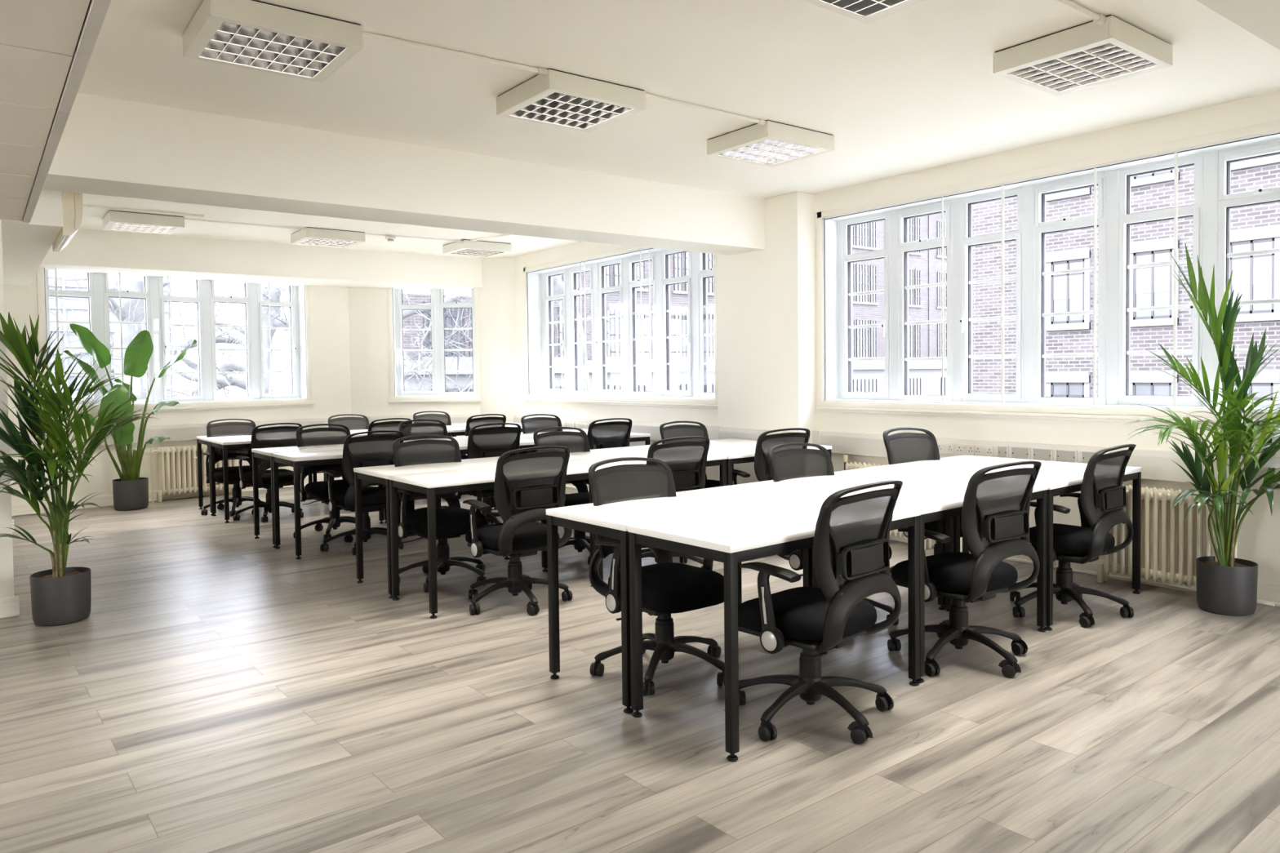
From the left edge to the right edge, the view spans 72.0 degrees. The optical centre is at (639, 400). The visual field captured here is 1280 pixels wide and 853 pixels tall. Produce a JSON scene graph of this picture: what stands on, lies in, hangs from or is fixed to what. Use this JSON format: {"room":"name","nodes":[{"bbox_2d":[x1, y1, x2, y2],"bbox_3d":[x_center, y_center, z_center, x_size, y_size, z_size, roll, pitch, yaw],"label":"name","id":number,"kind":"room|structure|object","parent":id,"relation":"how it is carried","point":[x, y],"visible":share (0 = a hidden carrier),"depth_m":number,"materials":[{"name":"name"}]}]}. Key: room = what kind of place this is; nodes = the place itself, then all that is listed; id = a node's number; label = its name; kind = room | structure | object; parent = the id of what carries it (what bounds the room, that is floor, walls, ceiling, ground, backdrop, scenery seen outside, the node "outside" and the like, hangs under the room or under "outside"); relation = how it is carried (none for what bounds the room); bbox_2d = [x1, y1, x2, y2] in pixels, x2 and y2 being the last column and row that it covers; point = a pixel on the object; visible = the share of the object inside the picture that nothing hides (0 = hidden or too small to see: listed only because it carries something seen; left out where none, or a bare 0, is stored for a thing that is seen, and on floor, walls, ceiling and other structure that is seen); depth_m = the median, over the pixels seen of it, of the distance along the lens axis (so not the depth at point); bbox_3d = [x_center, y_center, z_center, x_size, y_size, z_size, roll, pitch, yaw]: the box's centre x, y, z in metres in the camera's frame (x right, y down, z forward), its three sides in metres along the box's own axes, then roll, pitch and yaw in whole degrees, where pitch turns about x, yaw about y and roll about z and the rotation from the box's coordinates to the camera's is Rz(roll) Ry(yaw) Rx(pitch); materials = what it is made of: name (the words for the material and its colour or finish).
{"room":"open-plan office","nodes":[
{"label":"open-plan office","id":0,"kind":"room"},
{"bbox_2d":[0,218,14,598],"bbox_3d":[-6.117,-0.185,5.771,3.235,2.775,4.605,-2,2,-37],"label":"wall","id":1,"kind":"structure","parent":0,"point":[6,567],"depth_m":4.87,"materials":[{"name":"beige paint"}]},
{"bbox_2d":[0,595,19,618],"bbox_3d":[-3.926,1.161,4.551,1.175,0.108,0.036,-2,2,-37],"label":"baseboard","id":2,"kind":"structure","parent":1,"relation":"attached to","point":[9,606],"depth_m":4.88,"materials":[{"name":"white paint"}]},
{"bbox_2d":[0,217,28,224],"bbox_3d":[-2.042,-1.168,0.396,3.273,0.575,9.140,-2,2,-37],"label":"wall","id":3,"kind":"structure","parent":0,"point":[5,220],"depth_m":4.94,"materials":[{"name":"paint"}]},
{"bbox_2d":[22,0,111,222],"bbox_3d":[-0.710,-0.972,1.336,0.033,0.108,9.020,-2,2,-37],"label":"trim","id":4,"kind":"structure","parent":3,"relation":"attached to","point":[96,11],"depth_m":2.68,"materials":[{"name":"paint"}]},
{"bbox_2d":[4,271,351,505],"bbox_3d":[-5.098,-0.322,9.755,0.360,2.775,3.880,1,2,43],"label":"wall","id":5,"kind":"structure","parent":0,"point":[329,305],"depth_m":9.98,"materials":[{"name":"beige paint"}]},
{"bbox_2d":[36,266,314,415],"bbox_3d":[-5.020,-0.707,9.716,0.287,1.638,2.809,1,2,43],"label":"window","id":6,"kind":"structure","parent":5,"relation":"in","point":[98,293],"depth_m":9.90,"materials":[{"name":"white paint"}]},
{"bbox_2d":[11,475,342,516],"bbox_3d":[-4.889,1.012,9.711,0.036,0.108,3.720,1,2,43],"label":"baseboard","id":7,"kind":"structure","parent":5,"relation":"attached to","point":[22,509],"depth_m":9.07,"materials":[{"name":"white paint"}]},
{"bbox_2d":[8,416,351,450],"bbox_3d":[-4.892,0.344,9.685,0.051,0.171,3.720,1,2,43],"label":"trim","id":8,"kind":"structure","parent":5,"relation":"attached to","point":[190,431],"depth_m":9.56,"materials":[{"name":"paint"}]},
{"bbox_2d":[348,288,479,455],"bbox_3d":[-2.861,-0.398,11.306,1.600,2.775,0.360,-1,2,-6],"label":"wall","id":9,"kind":"structure","parent":0,"point":[367,307],"depth_m":11.06,"materials":[{"name":"beige paint"}]},
{"bbox_2d":[351,413,479,423],"bbox_3d":[-2.830,0.273,11.122,1.600,0.177,0.053,-1,2,-6],"label":"trim","id":10,"kind":"structure","parent":9,"relation":"attached to","point":[455,419],"depth_m":11.09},
{"bbox_2d":[386,287,481,404],"bbox_3d":[-2.616,-0.779,11.244,1.159,1.628,0.287,-1,2,-6],"label":"window","id":11,"kind":"structure","parent":9,"relation":"in","point":[438,394],"depth_m":11.26,"materials":[{"name":"white paint"}]},
{"bbox_2d":[515,241,718,480],"bbox_3d":[-0.261,-0.378,9.650,0.360,2.775,3.800,-2,2,-37],"label":"wall","id":12,"kind":"structure","parent":0,"point":[709,417],"depth_m":9.88,"materials":[{"name":"beige paint"}]},
{"bbox_2d":[513,413,715,440],"bbox_3d":[-0.423,0.292,9.554,0.053,0.177,3.780,-2,2,-37],"label":"trim","id":13,"kind":"structure","parent":12,"relation":"attached to","point":[653,428],"depth_m":8.97,"materials":[{"name":"paint"}]},
{"bbox_2d":[523,245,718,408],"bbox_3d":[-0.253,-0.780,9.515,0.317,1.648,3.564,-2,2,-37],"label":"window","id":14,"kind":"structure","parent":12,"relation":"in","point":[539,298],"depth_m":9.54,"materials":[{"name":"white paint"}]},
{"bbox_2d":[0,485,1279,852],"bbox_3d":[-1.346,1.255,4.154,9.200,0.120,14.600,-2,2,-37],"label":"floor","id":15,"kind":"structure","parent":0,"point":[220,690],"depth_m":3.31,"materials":[{"name":"grey wood"}]},
{"bbox_2d":[29,566,91,626],"bbox_3d":[-3.148,1.066,4.791,0.278,0.262,0.278,-2,2,-37],"label":"pot","id":16,"kind":"object","parent":15,"relation":"on","point":[60,597],"depth_m":4.69,"materials":[{"name":"plastic"}]},
{"bbox_2d":[0,311,159,626],"bbox_3d":[-3.109,0.352,4.747,1.113,1.692,0.712,-1,2,-3],"label":"potted palm","id":17,"kind":"object","parent":15,"relation":"on","point":[60,595],"visible":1,"depth_m":4.70,"materials":[{"name":"green plant"}]},
{"bbox_2d":[64,323,196,511],"bbox_3d":[-5.078,0.161,8.806,1.210,1.869,0.515,-1,2,-10],"label":"potted strelitzia","id":18,"kind":"object","parent":15,"relation":"on","point":[130,491],"visible":0.8,"depth_m":8.80,"materials":[{"name":"green plant"}]},
{"bbox_2d":[112,477,148,511],"bbox_3d":[-5.135,0.944,8.880,0.316,0.300,0.316,-2,2,-37],"label":"pot","id":19,"kind":"object","parent":15,"relation":"on","point":[129,494],"depth_m":8.76,"materials":[{"name":"plastic"}]},
{"bbox_2d":[150,444,236,502],"bbox_3d":[-4.841,0.778,9.592,0.170,0.580,0.873,1,2,43],"label":"radiator","id":20,"kind":"object","parent":15,"relation":"on","point":[177,466],"visible":0.63,"depth_m":9.46,"materials":[{"name":"metal"}]},
{"bbox_2d":[200,418,265,516],"bbox_3d":[-3.961,0.639,8.579,0.622,0.899,0.660,-2,2,-33],"label":"office chair","id":21,"kind":"object","parent":15,"relation":"on","point":[224,428],"visible":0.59,"depth_m":8.68,"materials":[{"name":"black plastic"}]},
{"bbox_2d":[196,435,327,515],"bbox_3d":[-3.814,0.712,8.924,1.119,0.730,0.544,-2,2,-38],"label":"desk","id":22,"kind":"object","parent":15,"relation":"on","point":[201,440],"visible":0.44,"depth_m":8.77,"materials":[{"name":"metal"}]},
{"bbox_2d":[232,422,303,522],"bbox_3d":[-3.459,0.648,8.205,0.633,0.893,0.634,-2,2,-42],"label":"office chair","id":23,"kind":"object","parent":15,"relation":"on","point":[277,436],"visible":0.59,"depth_m":8.03,"materials":[{"name":"black plastic"}]},
{"bbox_2d":[208,436,328,523],"bbox_3d":[-3.470,0.721,8.485,1.119,0.730,0.544,-2,2,-38],"label":"desk","id":24,"kind":"object","parent":15,"relation":"on","point":[224,444],"visible":0.55,"depth_m":8.04,"materials":[{"name":"white laminate"}]},
{"bbox_2d":[251,444,383,547],"bbox_3d":[-2.555,0.747,7.287,1.089,0.730,0.544,-2,2,-38],"label":"desk","id":25,"kind":"object","parent":15,"relation":"on","point":[261,453],"visible":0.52,"depth_m":7.14,"materials":[{"name":"white laminate"}]},
{"bbox_2d":[293,423,367,539],"bbox_3d":[-2.546,0.660,7.284,0.634,0.904,0.605,-2,2,-38],"label":"office chair","id":26,"kind":"object","parent":15,"relation":"on","point":[317,491],"visible":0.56,"depth_m":7.33,"materials":[{"name":"black plastic"}]},
{"bbox_2d":[327,413,374,487],"bbox_3d":[-2.969,0.604,9.314,0.637,0.899,0.621,-2,2,-42],"label":"office chair","id":27,"kind":"object","parent":15,"relation":"on","point":[352,423],"visible":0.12,"depth_m":9.50,"materials":[{"name":"fabric"}]},
{"bbox_2d":[271,448,436,559],"bbox_3d":[-2.208,0.756,6.850,1.089,0.730,0.544,-2,2,-38],"label":"desk","id":28,"kind":"object","parent":15,"relation":"on","point":[296,459],"visible":0.58,"depth_m":6.47,"materials":[{"name":"white laminate"}]},
{"bbox_2d":[320,430,404,555],"bbox_3d":[-2.105,0.671,6.711,0.638,0.906,0.636,-2,2,-38],"label":"office chair","id":29,"kind":"object","parent":15,"relation":"on","point":[369,451],"visible":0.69,"depth_m":6.53,"materials":[{"name":"black plastic"}]},
{"bbox_2d":[367,417,412,487],"bbox_3d":[-2.589,0.616,8.889,0.633,0.893,0.630,-2,2,-40],"label":"office chair","id":30,"kind":"object","parent":15,"relation":"on","point":[388,425],"visible":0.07,"depth_m":8.63,"materials":[{"name":"fabric"}]},
{"bbox_2d":[398,419,466,511],"bbox_3d":[-1.821,0.633,7.822,0.636,0.906,0.623,-2,2,-36],"label":"office chair","id":31,"kind":"object","parent":15,"relation":"on","point":[415,428],"visible":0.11,"depth_m":8.00,"materials":[{"name":"fabric"}]},
{"bbox_2d":[413,410,451,425],"bbox_3d":[-2.218,0.578,9.870,0.604,0.899,0.640,-2,2,-39],"label":"office chair","id":32,"kind":"object","parent":15,"relation":"on","point":[446,418],"visible":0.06,"depth_m":10.09,"materials":[{"name":"fabric"}]},
{"bbox_2d":[392,435,486,592],"bbox_3d":[-1.256,0.692,5.596,0.640,0.913,0.614,-2,2,-36],"label":"office chair","id":33,"kind":"object","parent":15,"relation":"on","point":[452,522],"visible":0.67,"depth_m":5.57,"materials":[{"name":"black plastic"}]},
{"bbox_2d":[353,456,547,599],"bbox_3d":[-1.206,0.780,5.702,1.101,0.730,0.544,-2,2,-38],"label":"desk","id":34,"kind":"object","parent":15,"relation":"on","point":[378,474],"visible":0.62,"depth_m":5.54,"materials":[{"name":"white laminate"}]},
{"bbox_2d":[409,437,534,539],"bbox_3d":[-1.355,0.724,7.536,1.089,0.730,0.544,-2,2,-38],"label":"desk","id":35,"kind":"object","parent":15,"relation":"on","point":[524,442],"visible":0.02,"depth_m":7.41,"materials":[{"name":"white laminate"}]},
{"bbox_2d":[457,413,506,498],"bbox_3d":[-1.748,0.585,9.506,0.605,0.895,0.599,-2,2,-38],"label":"office chair","id":36,"kind":"object","parent":15,"relation":"on","point":[470,423],"visible":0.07,"depth_m":9.27,"materials":[{"name":"black plastic"}]},
{"bbox_2d":[455,422,520,524],"bbox_3d":[-1.291,0.635,7.416,0.604,0.913,0.615,-2,2,-31],"label":"office chair","id":37,"kind":"object","parent":15,"relation":"on","point":[491,442],"visible":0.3,"depth_m":7.21,"materials":[{"name":"black plastic"}]},
{"bbox_2d":[388,464,597,618],"bbox_3d":[-0.859,0.789,5.265,1.101,0.730,0.544,-2,2,-38],"label":"desk","id":38,"kind":"object","parent":15,"relation":"on","point":[431,484],"visible":0.57,"depth_m":4.96,"materials":[{"name":"white laminate"}]},
{"bbox_2d":[462,445,572,615],"bbox_3d":[-0.720,0.703,4.996,0.602,0.914,0.608,-2,2,-38],"label":"office chair","id":39,"kind":"object","parent":15,"relation":"on","point":[526,485],"visible":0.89,"depth_m":4.83,"materials":[{"name":"black plastic"}]},
{"bbox_2d":[520,413,562,453],"bbox_3d":[-0.850,0.596,8.549,0.604,0.910,0.643,-2,2,-38],"label":"office chair","id":40,"kind":"object","parent":15,"relation":"on","point":[529,425],"visible":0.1,"depth_m":8.75,"materials":[{"name":"fabric"}]},
{"bbox_2d":[533,426,590,565],"bbox_3d":[-0.451,0.659,6.219,0.616,0.919,0.654,-2,2,-37],"label":"office chair","id":41,"kind":"object","parent":15,"relation":"on","point":[576,442],"visible":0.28,"depth_m":6.38,"materials":[{"name":"black plastic"}]},
{"bbox_2d":[521,432,650,453],"bbox_3d":[-0.491,0.693,8.209,1.089,0.730,0.544,-2,2,-38],"label":"desk","id":42,"kind":"object","parent":15,"relation":"on","point":[634,437],"visible":0.14,"depth_m":8.26,"materials":[{"name":"white laminate"}]},
{"bbox_2d":[573,417,632,485],"bbox_3d":[-0.403,0.607,8.070,0.604,0.907,0.623,-2,2,-34],"label":"office chair","id":43,"kind":"object","parent":15,"relation":"on","point":[611,434],"visible":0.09,"depth_m":7.86,"materials":[{"name":"fabric"}]},
{"bbox_2d":[568,446,648,459],"bbox_3d":[-0.337,0.748,6.386,1.101,0.730,0.544,-2,2,-38],"label":"desk","id":44,"kind":"object","parent":15,"relation":"on","point":[604,452],"visible":0.13,"depth_m":6.41,"materials":[{"name":"white laminate"}]},
{"bbox_2d":[568,453,726,580],"bbox_3d":[0.004,0.757,5.957,1.101,0.730,0.544,-2,2,-38],"label":"desk","id":45,"kind":"object","parent":15,"relation":"on","point":[712,460],"visible":0.18,"depth_m":5.97,"materials":[{"name":"white laminate"}]},
{"bbox_2d":[588,457,724,696],"bbox_3d":[0.120,0.728,3.841,0.626,0.915,0.634,-2,2,-36],"label":"office chair","id":46,"kind":"object","parent":15,"relation":"on","point":[668,588],"visible":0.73,"depth_m":3.81,"materials":[{"name":"black plastic"}]},
{"bbox_2d":[619,436,710,570],"bbox_3d":[0.128,0.674,5.756,0.631,0.904,0.633,-2,2,-31],"label":"office chair","id":47,"kind":"object","parent":15,"relation":"on","point":[686,460],"visible":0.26,"depth_m":5.56,"materials":[{"name":"black plastic"}]},
{"bbox_2d":[546,485,813,713],"bbox_3d":[0.203,0.818,3.924,1.114,0.730,0.544,-2,2,-40],"label":"desk","id":48,"kind":"object","parent":15,"relation":"on","point":[611,520],"visible":0.56,"depth_m":3.75,"materials":[{"name":"white laminate"}]},
{"bbox_2d":[659,421,719,488],"bbox_3d":[0.487,0.630,6.962,0.637,0.909,0.621,-2,2,-32],"label":"office chair","id":49,"kind":"object","parent":15,"relation":"on","point":[679,430],"visible":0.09,"depth_m":7.15,"materials":[{"name":"fabric"}]},
{"bbox_2d":[634,438,756,469],"bbox_3d":[0.529,0.715,7.076,1.101,0.730,0.544,-2,2,-38],"label":"desk","id":50,"kind":"object","parent":15,"relation":"on","point":[730,442],"visible":0.15,"depth_m":7.14,"materials":[{"name":"white laminate"}]},
{"bbox_2d":[707,444,831,485],"bbox_3d":[0.877,0.725,6.637,1.101,0.730,0.544,-2,2,-38],"label":"desk","id":51,"kind":"object","parent":15,"relation":"on","point":[741,454],"visible":0.17,"depth_m":6.23,"materials":[{"name":"white laminate"}]},
{"bbox_2d":[732,427,809,484],"bbox_3d":[0.913,0.642,6.378,0.598,0.910,0.642,-2,2,-30],"label":"office chair","id":52,"kind":"object","parent":15,"relation":"on","point":[762,469],"visible":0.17,"depth_m":6.09,"materials":[{"name":"black plastic"}]},
{"bbox_2d":[627,496,920,761],"bbox_3d":[0.559,0.827,3.495,1.114,0.730,0.544,-2,2,-40],"label":"desk","id":53,"kind":"object","parent":15,"relation":"on","point":[731,537],"visible":0.89,"depth_m":3.29,"materials":[{"name":"white laminate"}]},
{"bbox_2d":[737,480,902,744],"bbox_3d":[0.634,0.740,3.303,0.602,0.913,0.617,-2,2,-42],"label":"office chair","id":54,"kind":"object","parent":15,"relation":"on","point":[851,559],"visible":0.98,"depth_m":3.14,"materials":[{"name":"black plastic"}]},
{"bbox_2d":[767,442,898,625],"bbox_3d":[0.990,0.695,4.601,0.640,0.914,0.600,-2,2,-36],"label":"office chair","id":55,"kind":"object","parent":15,"relation":"on","point":[788,464],"visible":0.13,"depth_m":4.75,"materials":[{"name":"fabric"}]},
{"bbox_2d":[731,468,946,609],"bbox_3d":[1.067,0.785,4.636,1.114,0.730,0.544,-2,2,-40],"label":"desk","id":56,"kind":"object","parent":15,"relation":"on","point":[816,486],"visible":0.24,"depth_m":4.59,"materials":[{"name":"white laminate"}]},
{"bbox_2d":[843,454,931,550],"bbox_3d":[1.852,0.758,6.686,0.124,0.636,0.786,-2,2,-37],"label":"radiator","id":57,"kind":"object","parent":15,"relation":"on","point":[846,466],"visible":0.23,"depth_m":6.78,"materials":[{"name":"metal"}]},
{"bbox_2d":[882,427,963,582],"bbox_3d":[1.832,0.649,5.349,0.603,0.937,0.638,-2,2,-32],"label":"office chair","id":58,"kind":"object","parent":15,"relation":"on","point":[900,447],"visible":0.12,"depth_m":5.54,"materials":[{"name":"fabric"}]},
{"bbox_2d":[817,475,1048,683],"bbox_3d":[1.417,0.794,4.214,1.114,0.730,0.544,-2,2,-40],"label":"desk","id":59,"kind":"object","parent":15,"relation":"on","point":[940,498],"visible":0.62,"depth_m":4.21,"materials":[{"name":"white laminate"}]},
{"bbox_2d":[863,454,1044,608],"bbox_3d":[1.927,0.752,5.353,1.114,0.730,0.544,-2,2,-40],"label":"desk","id":60,"kind":"object","parent":15,"relation":"on","point":[960,464],"visible":0.2,"depth_m":5.30,"materials":[{"name":"white laminate"}]},
{"bbox_2d":[887,460,1041,678],"bbox_3d":[1.441,0.709,3.944,0.609,0.916,0.603,-2,2,-33],"label":"office chair","id":61,"kind":"object","parent":15,"relation":"on","point":[995,522],"visible":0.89,"depth_m":3.77,"materials":[{"name":"black plastic"}]},
{"bbox_2d":[952,461,1142,631],"bbox_3d":[2.286,0.761,4.921,1.114,0.730,0.544,-2,2,-40],"label":"desk","id":62,"kind":"object","parent":15,"relation":"on","point":[1061,477],"visible":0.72,"depth_m":4.77,"materials":[{"name":"white laminate"}]},
{"bbox_2d":[1009,444,1136,627],"bbox_3d":[2.276,0.676,4.699,0.638,0.913,0.633,-2,2,-40],"label":"office chair","id":63,"kind":"object","parent":15,"relation":"on","point":[1102,498],"visible":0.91,"depth_m":4.50,"materials":[{"name":"black plastic"}]},
{"bbox_2d":[1097,484,1274,606],"bbox_3d":[3.071,0.813,5.023,0.124,0.600,0.910,-2,2,-37],"label":"radiator","id":64,"kind":"object","parent":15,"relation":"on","point":[1171,542],"visible":0.47,"depth_m":5.04,"materials":[{"name":"metal"}]},
{"bbox_2d":[1122,242,1279,616],"bbox_3d":[3.003,0.156,4.503,0.907,1.947,0.904,-2,2,-37],"label":"potted palm","id":65,"kind":"object","parent":15,"relation":"on","point":[1227,586],"visible":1,"depth_m":4.60,"materials":[{"name":"green plant"}]},
{"bbox_2d":[1195,556,1257,616],"bbox_3d":[3.131,0.991,4.702,0.276,0.262,0.276,-2,2,-37],"label":"pot","id":66,"kind":"object","parent":15,"relation":"on","point":[1227,586],"depth_m":4.60,"materials":[{"name":"plastic"}]},
{"bbox_2d":[0,0,1279,296],"bbox_3d":[-1.378,-1.350,4.072,9.200,0.697,14.600,-2,2,-37],"label":"ceiling","id":67,"kind":"structure","parent":0,"point":[399,140],"depth_m":4.82,"materials":[{"name":"paint"}]},
{"bbox_2d":[52,191,83,252],"bbox_3d":[-3.605,-1.123,5.537,0.105,0.288,0.822,-2,2,-37],"label":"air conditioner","id":68,"kind":"object","parent":67,"relation":"attached to","point":[72,202],"visible":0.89,"depth_m":5.22,"materials":[{"name":"beige plastic"}]},
{"bbox_2d":[102,209,184,235],"bbox_3d":[-4.519,-1.613,8.008,0.585,0.098,0.535,-2,2,-37],"label":"ceiling light","id":69,"kind":"object","parent":67,"relation":"attached to","point":[115,220],"visible":1,"depth_m":7.88,"materials":[{"name":"metal"}]},
{"bbox_2d":[82,204,204,217],"bbox_3d":[-4.410,-1.635,7.528,1.240,0.018,0.020,-2,2,-36],"label":"cable conduit","id":70,"kind":"object","parent":67,"relation":"attached to","point":[84,206],"visible":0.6,"depth_m":7.61,"materials":[{"name":"paint"}]},
{"bbox_2d":[184,217,305,229],"bbox_3d":[-3.723,-1.668,8.325,1.074,0.017,0.017,-2,2,-36],"label":"cable conduit","id":71,"kind":"object","parent":67,"relation":"attached to","point":[187,219],"visible":1,"depth_m":8.30,"materials":[{"name":"paint"}]},
{"bbox_2d":[182,0,363,82],"bbox_3d":[-1.551,-1.515,3.708,0.585,0.098,0.535,-2,2,-37],"label":"ceiling light","id":72,"kind":"object","parent":67,"relation":"attached to","point":[251,34],"visible":1,"depth_m":3.62,"materials":[{"name":"metal"}]},
{"bbox_2d":[290,226,365,248],"bbox_3d":[-3.188,-1.660,8.992,0.585,0.098,0.535,-2,2,-37],"label":"ceiling light","id":73,"kind":"object","parent":67,"relation":"attached to","point":[308,236],"visible":1,"depth_m":8.86,"materials":[{"name":"metal"}]},
{"bbox_2d":[362,31,547,75],"bbox_3d":[-0.826,-1.569,3.984,0.910,0.034,0.033,-2,2,-35],"label":"cable conduit","id":74,"kind":"object","parent":67,"relation":"attached to","point":[541,71],"visible":0.84,"depth_m":3.97,"materials":[{"name":"paint"}]},
{"bbox_2d":[442,239,511,257],"bbox_3d":[-1.831,-1.704,9.889,0.585,0.098,0.535,-2,2,-37],"label":"ceiling light","id":75,"kind":"object","parent":67,"relation":"attached to","point":[465,247],"visible":1,"depth_m":9.76,"materials":[{"name":"metal"}]},
{"bbox_2d":[496,68,645,132],"bbox_3d":[-0.364,-1.558,4.608,0.585,0.098,0.535,-2,2,-37],"label":"ceiling light","id":76,"kind":"object","parent":67,"relation":"attached to","point":[561,99],"visible":1,"depth_m":4.51,"materials":[{"name":"metal"}]},
{"bbox_2d":[645,93,765,124],"bbox_3d":[0.368,-1.611,4.874,0.909,0.030,0.029,-2,2,-37],"label":"cable conduit","id":77,"kind":"object","parent":67,"relation":"attached to","point":[761,122],"visible":0.97,"depth_m":4.86,"materials":[{"name":"paint"}]},
{"bbox_2d":[706,120,834,167],"bbox_3d":[0.816,-1.601,5.518,0.585,0.098,0.535,-2,2,-37],"label":"ceiling light","id":78,"kind":"object","parent":67,"relation":"attached to","point":[773,144],"visible":1,"depth_m":5.41,"materials":[{"name":"metal"}]},
{"bbox_2d":[802,0,924,23],"bbox_3d":[0.826,-1.525,3.089,0.585,0.098,0.535,-2,2,-37],"label":"ceiling light","id":79,"kind":"object","parent":67,"relation":"attached to","point":[866,11],"visible":1,"depth_m":3.34,"materials":[{"name":"metal"}]},
{"bbox_2d":[1053,0,1106,24],"bbox_3d":[1.556,-1.580,3.400,0.960,0.038,0.036,-2,2,-37],"label":"cable conduit","id":80,"kind":"object","parent":67,"relation":"attached to","point":[1100,19],"visible":1,"depth_m":3.58,"materials":[{"name":"paint"}]},
{"bbox_2d":[993,14,1172,96],"bbox_3d":[2.032,-1.570,4.047,0.585,0.098,0.535,-2,2,-37],"label":"ceiling light","id":81,"kind":"object","parent":67,"relation":"attached to","point":[1090,54],"visible":1,"depth_m":3.96,"materials":[{"name":"metal"}]},
{"bbox_2d":[478,90,1279,586],"bbox_3d":[2.093,-0.308,6.462,0.844,2.775,14.025,-2,2,-37],"label":"wall","id":82,"kind":"structure","parent":0,"point":[767,308],"depth_m":7.24,"materials":[{"name":"beige paint"}]},
{"bbox_2d":[713,426,799,440],"bbox_3d":[0.988,0.335,7.628,0.053,0.177,0.995,-2,2,-37],"label":"trim","id":83,"kind":"structure","parent":82,"relation":"attached to","point":[719,433],"depth_m":7.75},
{"bbox_2d":[974,444,993,457],"bbox_3d":[2.379,0.350,6.092,0.014,0.080,0.138,-2,2,-37],"label":"wall socket","id":84,"kind":"object","parent":82,"relation":"attached to","point":[980,450],"visible":0.9,"depth_m":6.09,"materials":[{"name":"plastic"}]},
{"bbox_2d":[1009,446,1030,459],"bbox_3d":[2.540,0.353,5.885,0.006,0.086,0.142,-2,2,-37],"label":"wall socket","id":85,"kind":"object","parent":82,"relation":"attached to","point":[1015,452],"visible":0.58,"depth_m":5.88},
{"bbox_2d":[1031,447,1053,461],"bbox_3d":[2.632,0.356,5.763,0.006,0.086,0.142,-2,2,-37],"label":"wall socket","id":86,"kind":"object","parent":82,"relation":"attached to","point":[1037,454],"visible":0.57,"depth_m":5.76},
{"bbox_2d":[812,430,1279,489],"bbox_3d":[3.873,0.407,4.173,0.053,0.177,8.000,-2,2,-37],"label":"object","id":87,"kind":"structure","parent":82,"relation":"attached to","point":[1155,464],"depth_m":5.64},
{"bbox_2d":[814,120,1279,427],"bbox_3d":[2.614,-0.706,5.993,0.287,1.648,3.504,-2,2,-37],"label":"window","id":88,"kind":"structure","parent":82,"relation":"in","point":[1210,212],"depth_m":5.98,"materials":[{"name":"white paint"}]},
{"bbox_2d":[1054,448,1077,462],"bbox_3d":[2.728,0.359,5.637,0.006,0.086,0.142,-2,2,-37],"label":"wall socket","id":89,"kind":"object","parent":82,"relation":"attached to","point":[1061,455],"visible":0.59,"depth_m":5.64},
{"bbox_2d":[888,533,1279,607],"bbox_3d":[3.889,1.075,4.199,0.036,0.108,8.000,-2,2,-37],"label":"baseboard","id":90,"kind":"structure","parent":82,"relation":"attached to","point":[1265,593],"depth_m":5.51,"materials":[{"name":"white paint"}]},
{"label":"outside","id":91,"kind":"structure","parent":0,"visible":0},
{"bbox_3d":[4.871,4.253,35.177,130.000,0.200,130.000,-2,2,-37],"label":"floor","id":92,"kind":"structure","parent":91,"visible":0},
{"bbox_2d":[48,276,177,399],"bbox_3d":[-22.512,-4.327,29.201,11.650,18.000,6.120,-2,2,-37],"label":"office building","id":93,"kind":"structure","parent":92,"relation":"on","point":[67,285],"depth_m":28.65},
{"bbox_2d":[48,276,290,399],"bbox_3d":[-9.554,-1.087,16.573,7.263,12.019,5.504,-2,2,-32],"label":"bare tree","id":94,"kind":"object","parent":92,"relation":"on","point":[132,309],"visible":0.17,"depth_m":16.40,"materials":[{"name":"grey plant"}]},
{"bbox_2d":[71,282,422,396],"bbox_3d":[-8.188,-0.632,17.459,7.526,11.013,4.849,-1,2,-20],"label":"bare tree","id":95,"kind":"object","parent":92,"relation":"on","point":[275,316],"visible":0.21,"depth_m":17.89,"materials":[{"name":"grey plant"}]},
{"bbox_2d":[274,274,591,391],"bbox_3d":[-3.893,0.037,20.748,5.672,9.354,7.575,0,2,10],"label":"bare tree","id":96,"kind":"object","parent":92,"relation":"on","point":[557,284],"visible":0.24,"depth_m":20.45,"materials":[{"name":"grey plant"}]},
{"bbox_2d":[402,212,946,395],"bbox_3d":[6.838,-5.053,53.668,48.000,17.200,8.600,-2,2,-37],"label":"brick building","id":97,"kind":"structure","parent":92,"relation":"on","point":[925,267],"depth_m":53.67,"materials":[{"name":"brick"}]},
{"bbox_2d":[972,154,1279,399],"bbox_3d":[26.706,-5.613,10.790,8.100,20.500,45.100,-2,2,-37],"label":"brick building","id":98,"kind":"structure","parent":92,"relation":"on","point":[1256,227],"depth_m":22.60,"materials":[{"name":"brick"}]},
{"bbox_2d":[1053,273,1082,299],"bbox_3d":[11.718,-3.106,24.099,0.012,0.650,0.820,-2,2,-37],"label":"blind","id":99,"kind":"object","parent":98,"relation":"hanging from","point":[1065,286],"depth_m":24.08,"materials":[{"name":"fabric"}]},
{"bbox_2d":[1135,265,1169,293],"bbox_3d":[13.030,-3.068,22.370,0.012,0.650,0.820,-2,2,-37],"label":"blind","id":100,"kind":"object","parent":98,"relation":"hanging from","point":[1155,279],"depth_m":22.35,"materials":[{"name":"fabric"}]},
{"bbox_2d":[1231,255,1271,286],"bbox_3d":[14.342,-3.031,20.642,0.012,0.650,0.820,-2,2,-37],"label":"blind","id":101,"kind":"object","parent":98,"relation":"hanging from","point":[1248,270],"depth_m":20.62,"materials":[{"name":"fabric"}]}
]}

